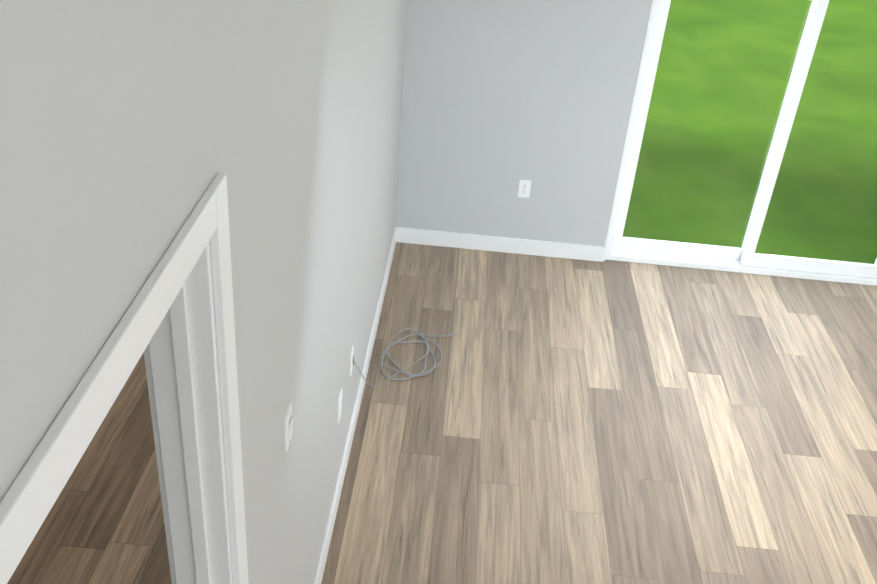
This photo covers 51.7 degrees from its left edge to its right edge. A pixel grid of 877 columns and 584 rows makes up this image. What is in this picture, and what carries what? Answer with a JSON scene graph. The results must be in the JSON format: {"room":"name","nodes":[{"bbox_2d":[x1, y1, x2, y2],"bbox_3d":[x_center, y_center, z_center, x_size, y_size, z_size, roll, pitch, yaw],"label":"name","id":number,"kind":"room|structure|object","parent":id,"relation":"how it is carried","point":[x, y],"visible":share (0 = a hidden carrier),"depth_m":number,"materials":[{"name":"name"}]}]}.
{"room":"empty living room","nodes":[
{"label":"empty living room","id":0,"kind":"room"},
{"bbox_2d":[0,0,406,583],"bbox_3d":[-0.559,0.975,0.611,0.120,3.233,10.674,6,32,1],"label":"wall","id":1,"kind":"structure","parent":0,"point":[130,130],"depth_m":1.61,"materials":[{"name":"grey paint"}]},
{"bbox_2d":[0,173,248,583],"bbox_3d":[-0.539,0.957,1.670,0.152,2.150,0.962,6,32,1],"label":"door frame","id":2,"kind":"structure","parent":1,"relation":"attached to","point":[169,327],"depth_m":1.59,"materials":[{"name":"white wood"}]},
{"bbox_2d":[284,402,292,451],"bbox_3d":[-0.401,0.365,2.441,0.015,0.116,0.072,6,32,1],"label":"light switch","id":3,"kind":"object","parent":1,"relation":"attached to","point":[288,420],"visible":1,"depth_m":2.42,"materials":[{"name":"white plastic"}]},
{"bbox_2d":[338,389,342,422],"bbox_3d":[-0.393,0.456,3.633,0.010,0.116,0.072,6,32,1],"label":"electrical outlet","id":4,"kind":"object","parent":1,"relation":"attached to","point":[340,406],"visible":1,"depth_m":3.61,"materials":[{"name":"white plastic"}]},
{"bbox_2d":[350,345,353,376],"bbox_3d":[-0.373,0.297,3.911,0.010,0.116,0.072,6,32,1],"label":"outlet","id":5,"kind":"object","parent":1,"relation":"attached to","point":[351,359],"visible":1,"depth_m":3.89,"materials":[{"name":"white plastic"}]},
{"bbox_2d":[313,227,400,583],"bbox_3d":[-0.392,0.602,4.201,0.020,0.105,3.723,6,32,1],"label":"baseboard","id":6,"kind":"structure","parent":1,"relation":"attached to","point":[396,237],"depth_m":4.13,"materials":[{"name":"white wood"}]},
{"bbox_2d":[7,242,876,583],"bbox_3d":[0.765,2.579,1.380,10.800,0.100,10.474,6,32,1],"label":"floor","id":7,"kind":"structure","parent":0,"point":[555,420],"depth_m":4.27,"materials":[{"name":"brown wood"}]},
{"bbox_2d":[354,328,456,386],"bbox_3d":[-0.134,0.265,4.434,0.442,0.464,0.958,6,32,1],"label":"coil","id":8,"kind":"object","parent":7,"relation":"on","point":[425,356],"visible":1,"depth_m":4.73,"materials":[{"name":"grey plastic"}]},
{"bbox_2d":[395,0,651,246],"bbox_3d":[3.099,-1.133,5.185,6.840,2.519,0.220,6,32,1],"label":"wall","id":9,"kind":"structure","parent":0,"point":[501,99],"depth_m":5.31,"materials":[{"name":"grey paint"}]},
{"bbox_2d":[401,227,604,261],"bbox_3d":[0.401,-0.302,5.764,1.311,0.105,0.016,6,32,1],"label":"baseboard","id":10,"kind":"structure","parent":9,"relation":"attached to","point":[498,244],"depth_m":5.75,"materials":[{"name":"white wood"}]},
{"bbox_2d":[517,180,530,197],"bbox_3d":[0.527,-0.632,5.555,0.072,0.116,0.010,6,32,1],"label":"electrical outlet","id":11,"kind":"object","parent":9,"relation":"attached to","point":[524,188],"visible":1,"depth_m":5.55,"materials":[{"name":"white plastic"}]},
{"bbox_2d":[603,0,876,285],"bbox_3d":[2.039,-1.010,5.293,1.844,2.042,0.144,6,32,1],"label":"sliding glass door","id":12,"kind":"structure","parent":9,"relation":"attached to","point":[745,258],"depth_m":5.52,"materials":[{"name":"clear glass"}]},
{"label":"outside","id":13,"kind":"structure","parent":0,"visible":0},
{"bbox_2d":[613,0,876,285],"bbox_3d":[7.892,-66.072,113.085,240.000,0.280,251.726,6,32,1],"label":"lawn","id":14,"kind":"structure","parent":13,"point":[675,43],"depth_m":8.30,"materials":[{"name":"green plant"}]}
]}

